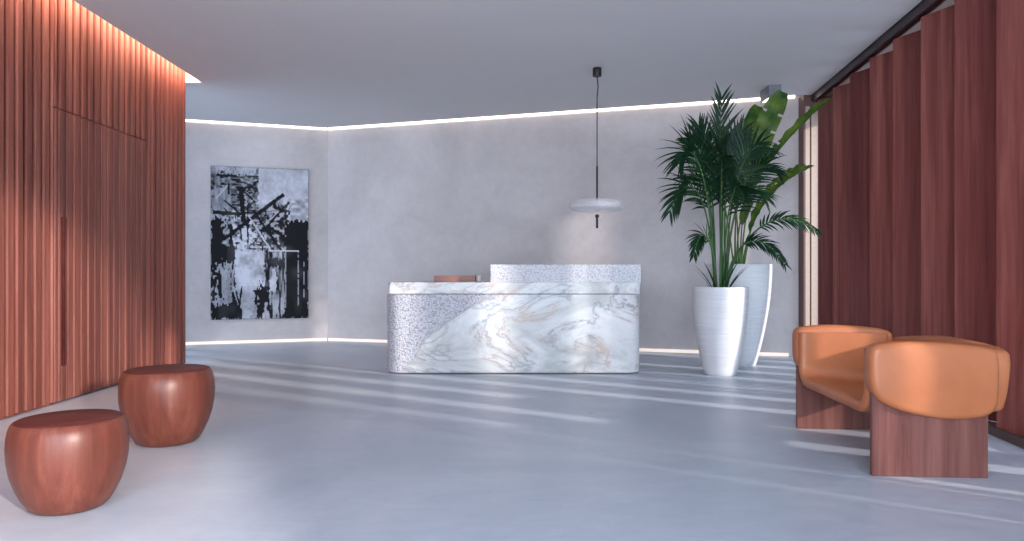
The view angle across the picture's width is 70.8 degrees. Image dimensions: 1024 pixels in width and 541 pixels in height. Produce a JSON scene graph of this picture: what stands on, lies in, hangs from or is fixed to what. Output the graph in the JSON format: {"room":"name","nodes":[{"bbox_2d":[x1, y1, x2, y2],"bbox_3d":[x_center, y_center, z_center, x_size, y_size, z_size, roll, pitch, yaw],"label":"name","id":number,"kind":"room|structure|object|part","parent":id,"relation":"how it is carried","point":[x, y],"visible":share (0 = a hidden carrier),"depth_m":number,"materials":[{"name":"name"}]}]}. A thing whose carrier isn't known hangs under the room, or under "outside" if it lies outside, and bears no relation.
{"room":"hotel lobby","nodes":[
{"label":"hotel lobby","id":0,"kind":"room"},
{"bbox_2d":[0,0,185,419],"bbox_3d":[-4.157,-0.720,2.495,0.300,3.839,13.400,0,0,-1],"label":"wall","id":1,"kind":"structure","parent":0,"point":[59,54],"depth_m":6.42,"materials":[{"name":"brown wood"}]},
{"bbox_2d":[53,108,145,402],"bbox_3d":[-4.157,-0.138,7.303,0.102,2.645,1.697,0,0,-1],"label":"door","id":2,"kind":"structure","parent":1,"relation":"in","point":[99,171],"depth_m":7.11,"materials":[{"name":"brown wood"}]},
{"bbox_3d":[-4.133,0.190,6.607,0.088,1.356,0.071,0,0,0],"label":"handle","id":3,"kind":"part","parent":2,"relation":"part of","materials":[{"name":"brown wood"}]},
{"bbox_2d":[186,73,202,83],"bbox_3d":[-4.213,-2.520,9.235,0.501,0.240,0.089,0,0,0],"label":"light","id":4,"kind":"object","parent":1,"relation":"attached to","point":[189,79],"depth_m":9.19,"materials":[{"name":"white"}]},
{"bbox_2d":[186,121,327,341],"bbox_3d":[-5.645,-0.720,11.582,5.200,3.840,0.200,0,0,-19],"label":"wall","id":5,"kind":"structure","parent":0,"point":[208,145],"depth_m":11.89,"materials":[{"name":"paint"}]},
{"bbox_2d":[186,119,326,129],"bbox_3d":[-5.620,-2.439,11.477,5.180,0.071,0.013,0,0,-19],"label":"light","id":6,"kind":"object","parent":5,"relation":"attached to","point":[188,120],"visible":0.22,"depth_m":11.94,"materials":[{"name":"beige plastic"}]},
{"bbox_2d":[211,166,308,319],"bbox_3d":[-4.173,-0.450,11.952,1.533,2.508,0.040,0,0,-19],"label":"wall artwork","id":7,"kind":"object","parent":5,"relation":"attached to","point":[260,216],"visible":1,"depth_m":11.93,"materials":[{"name":"paper"}]},
{"bbox_2d":[74,0,921,127],"bbox_3d":[-1.948,-2.520,3.955,12.127,0.240,16.309,0,0,0],"label":"ceiling","id":8,"kind":"structure","parent":0,"point":[306,63],"depth_m":7.85,"materials":[{"name":"paint"}]},
{"bbox_2d":[593,67,600,227],"bbox_3d":[1.008,-1.449,8.530,0.670,1.898,0.670,0,0,0],"label":"pendant lamp","id":9,"kind":"object","parent":8,"relation":"hanging from","point":[596,70],"visible":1,"depth_m":8.52,"materials":[{"name":"black metal"}]},
{"bbox_3d":[1.008,-1.040,8.530,0.024,0.400,0.024,0,0,0],"label":"rod","id":10,"kind":"part","parent":9,"relation":"part of","materials":[{"name":"black metal"}]},
{"bbox_3d":[1.008,-0.583,8.530,0.048,0.165,0.048,0,0,0],"label":"rod","id":11,"kind":"part","parent":9,"relation":"part of","materials":[{"name":"black metal"}]},
{"bbox_3d":[1.014,-1.760,8.530,0.025,1.081,0.013,0,0,0],"label":"cord","id":12,"kind":"part","parent":9,"relation":"part of","materials":[{"name":"black metal"}]},
{"bbox_2d":[760,85,780,102],"bbox_3d":[3.400,-2.320,9.465,0.160,0.160,0.330,0,0,0],"label":"light","id":13,"kind":"object","parent":8,"relation":"attached to","point":[765,93],"visible":0.61,"depth_m":9.36,"materials":[{"name":"grey paint"}]},
{"bbox_2d":[812,0,945,101],"bbox_3d":[3.217,-2.349,2.809,0.085,0.099,14.150,0,0,7],"label":"ceiling track","id":14,"kind":"object","parent":8,"relation":"attached to","point":[924,7],"visible":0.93,"depth_m":7.42,"materials":[{"name":"brown metal"}]},
{"bbox_2d":[0,341,1023,540],"bbox_3d":[-1.000,1.260,4.550,17.000,0.120,18.100,0,0,0],"label":"floor","id":15,"kind":"structure","parent":0,"point":[301,440],"depth_m":4.39,"materials":[{"name":"grey concrete"}]},
{"bbox_2d":[4,409,129,515],"bbox_3d":[-2.250,0.973,3.660,0.543,0.454,0.543,0,0,0],"label":"stool","id":16,"kind":"object","parent":15,"relation":"on","point":[66,462],"visible":1,"depth_m":3.47,"materials":[{"name":"brown wood"}]},
{"bbox_2d":[118,364,214,446],"bbox_3d":[-2.410,0.943,5.040,0.615,0.514,0.615,0,0,-23],"label":"stool","id":17,"kind":"object","parent":15,"relation":"on","point":[165,405],"visible":0.98,"depth_m":4.81,"materials":[{"name":"brown wood"}]},
{"bbox_2d":[186,338,326,344],"bbox_3d":[-5.618,1.177,11.472,5.180,0.043,0.018,0,0,-19],"label":"floor light","id":18,"kind":"object","parent":15,"relation":"on","point":[312,339],"visible":0.56,"depth_m":11.93,"materials":[{"name":"beige plastic"}]},
{"bbox_2d":[328,338,386,342],"bbox_3d":[-2.605,1.175,12.131,1.102,0.044,0.018,0,0,18],"label":"floor light","id":19,"kind":"object","parent":15,"relation":"on","point":[329,339],"depth_m":12.12,"materials":[{"name":"beige plastic"}]},
{"bbox_2d":[387,264,640,372],"bbox_3d":[0.014,0.558,8.779,2.988,1.260,0.862,0,0,0],"label":"reception desk","id":20,"kind":"object","parent":15,"relation":"on","point":[553,318],"visible":1,"depth_m":8.35,"materials":[{"name":"stone"}]},
{"bbox_2d":[434,275,475,281],"bbox_3d":[-0.690,0.097,8.750,0.490,0.072,0.280,0,0,0],"label":"desk tray","id":21,"kind":"object","parent":20,"relation":"on","point":[437,278],"visible":0.99,"depth_m":8.61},
{"bbox_2d":[476,276,481,281],"bbox_3d":[-0.400,0.098,8.720,0.074,0.070,0.074,0,0,0],"label":"cup","id":22,"kind":"object","parent":20,"relation":"on","point":[478,278],"visible":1,"depth_m":8.69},
{"bbox_2d":[388,281,639,293],"bbox_3d":[0.027,0.203,8.780,2.934,0.138,0.860,0,0,0],"label":"countertop","id":23,"kind":"structure","parent":20,"relation":"on","point":[396,287],"depth_m":8.35,"materials":[{"name":"stone"}]},
{"bbox_2d":[653,81,823,375],"bbox_3d":[2.557,-0.504,8.216,1.703,3.408,1.289,0,0,33],"label":"potted palm","id":24,"kind":"object","parent":15,"relation":"on","point":[720,313],"visible":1,"depth_m":8.22,"materials":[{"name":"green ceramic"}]},
{"bbox_2d":[684,90,830,366],"bbox_3d":[3.024,-0.524,8.983,0.799,3.448,1.640,0,0,-40],"label":"plant","id":25,"kind":"object","parent":15,"relation":"on","point":[758,277],"visible":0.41,"depth_m":8.91,"materials":[{"name":"green plant"}]},
{"bbox_3d":[2.885,0.560,9.150,0.800,1.280,0.800,0,0,0],"label":"pot","id":26,"kind":"part","parent":25,"relation":"part of","materials":[{"name":"white ceramic"}]},
{"bbox_2d":[988,420,1023,448],"bbox_3d":[3.398,1.167,2.750,0.459,0.065,14.079,0,0,7],"label":"baseboard","id":27,"kind":"structure","parent":15,"relation":"on","point":[1017,440],"depth_m":5.07,"materials":[{"name":"brown wood"}]},
{"bbox_2d":[818,96,832,324],"bbox_3d":[4.223,-0.561,9.362,0.029,3.453,0.625,0,0,-20],"label":"panel","id":28,"kind":"object","parent":27,"relation":"on","point":[825,113],"visible":0.24,"depth_m":9.52,"materials":[{"name":"brown wood"}]},
{"bbox_2d":[833,83,849,324],"bbox_3d":[4.140,-0.561,8.732,0.028,3.453,0.625,0,0,-21],"label":"panel","id":29,"kind":"object","parent":27,"relation":"on","point":[841,94],"visible":0.24,"depth_m":8.89,"materials":[{"name":"brown wood"}]},
{"bbox_2d":[850,68,869,326],"bbox_3d":[4.058,-0.561,8.102,0.028,3.453,0.625,0,0,-21],"label":"panel","id":30,"kind":"object","parent":27,"relation":"on","point":[860,80],"visible":0.24,"depth_m":8.24,"materials":[{"name":"brown wood"}]},
{"bbox_2d":[870,51,892,336],"bbox_3d":[3.975,-0.561,7.472,0.028,3.453,0.625,0,0,-21],"label":"panel","id":31,"kind":"object","parent":27,"relation":"on","point":[881,66],"visible":0.24,"depth_m":7.60,"materials":[{"name":"brown wood"}]},
{"bbox_2d":[893,30,920,337],"bbox_3d":[3.893,-0.561,6.842,0.028,3.453,0.625,0,0,-21],"label":"panel","id":32,"kind":"object","parent":27,"relation":"on","point":[906,48],"visible":0.27,"depth_m":6.97,"materials":[{"name":"brown wood"}]},
{"bbox_2d":[921,5,954,336],"bbox_3d":[3.810,-0.561,6.212,0.028,3.453,0.625,0,0,-21],"label":"panel","id":33,"kind":"object","parent":27,"relation":"on","point":[938,27],"visible":0.39,"depth_m":6.34,"materials":[{"name":"brown wood"}]},
{"bbox_2d":[955,0,995,421],"bbox_3d":[3.728,-0.561,5.582,0.028,3.453,0.625,0,0,-21],"label":"panel","id":34,"kind":"object","parent":27,"relation":"on","point":[975,20],"visible":0.35,"depth_m":5.70,"materials":[{"name":"brown wood"}]},
{"bbox_2d":[996,0,1023,435],"bbox_3d":[3.645,-0.561,4.952,0.029,3.453,0.625,0,0,-20],"label":"panel","id":35,"kind":"object","parent":27,"relation":"on","point":[1009,13],"visible":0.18,"depth_m":5.14,"materials":[{"name":"brown wood"}]},
{"bbox_2d":[328,95,802,355],"bbox_3d":[0.555,-0.720,11.233,7.720,3.840,0.200,0,0,18],"label":"wall","id":36,"kind":"structure","parent":0,"point":[410,202],"depth_m":11.20,"materials":[{"name":"paint"}]},
{"bbox_2d":[328,95,794,129],"bbox_3d":[0.403,-2.439,11.169,7.430,0.071,0.013,0,0,18],"label":"light","id":37,"kind":"object","parent":36,"relation":"attached to","point":[789,96],"visible":0.57,"depth_m":11.11,"materials":[{"name":"beige plastic"}]},
{"bbox_2d":[639,348,698,352],"bbox_3d":[2.297,1.176,10.554,0.848,0.045,0.018,0,0,18],"label":"floor light","id":38,"kind":"object","parent":36,"relation":"on","point":[640,349],"depth_m":10.54,"materials":[{"name":"beige plastic"}]},
{"bbox_2d":[759,352,788,355],"bbox_3d":[3.677,1.175,10.110,0.383,0.044,0.018,0,0,18],"label":"floor light","id":39,"kind":"object","parent":36,"relation":"on","point":[761,353],"depth_m":10.10,"materials":[{"name":"beige plastic"}]},
{"bbox_2d":[798,95,817,326],"bbox_3d":[4.093,-0.600,9.928,0.215,3.599,0.175,0,0,0],"label":"trim","id":40,"kind":"structure","parent":36,"relation":"attached to","point":[805,100],"depth_m":9.88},
{"bbox_2d":[806,106,817,325],"bbox_3d":[4.101,-0.524,9.905,0.177,3.449,0.090,0,0,0],"label":"trim","id":41,"kind":"structure","parent":36,"relation":"attached to","point":[812,122],"depth_m":9.86,"materials":[{"name":"white paint"}]},
{"bbox_2d":[692,286,748,375],"bbox_3d":[2.410,0.694,8.330,0.632,1.012,0.632,0,0,0],"label":"pot","id":42,"kind":"object","parent":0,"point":[720,313],"depth_m":8.10,"materials":[{"name":"white ceramic"}]},
{"bbox_3d":[2.913,-0.720,-0.726,1.115,3.840,7.026,0,0,0],"label":"wall","id":43,"kind":"structure","parent":0,"visible":0},
{"bbox_2d":[825,0,954,96],"bbox_3d":[3.498,-0.720,2.859,0.450,3.840,14.321,0,0,7],"label":"window","id":44,"kind":"structure","parent":43,"relation":"in","point":[947,3],"depth_m":7.26,"materials":[{"name":"grey glass"}]}
]}

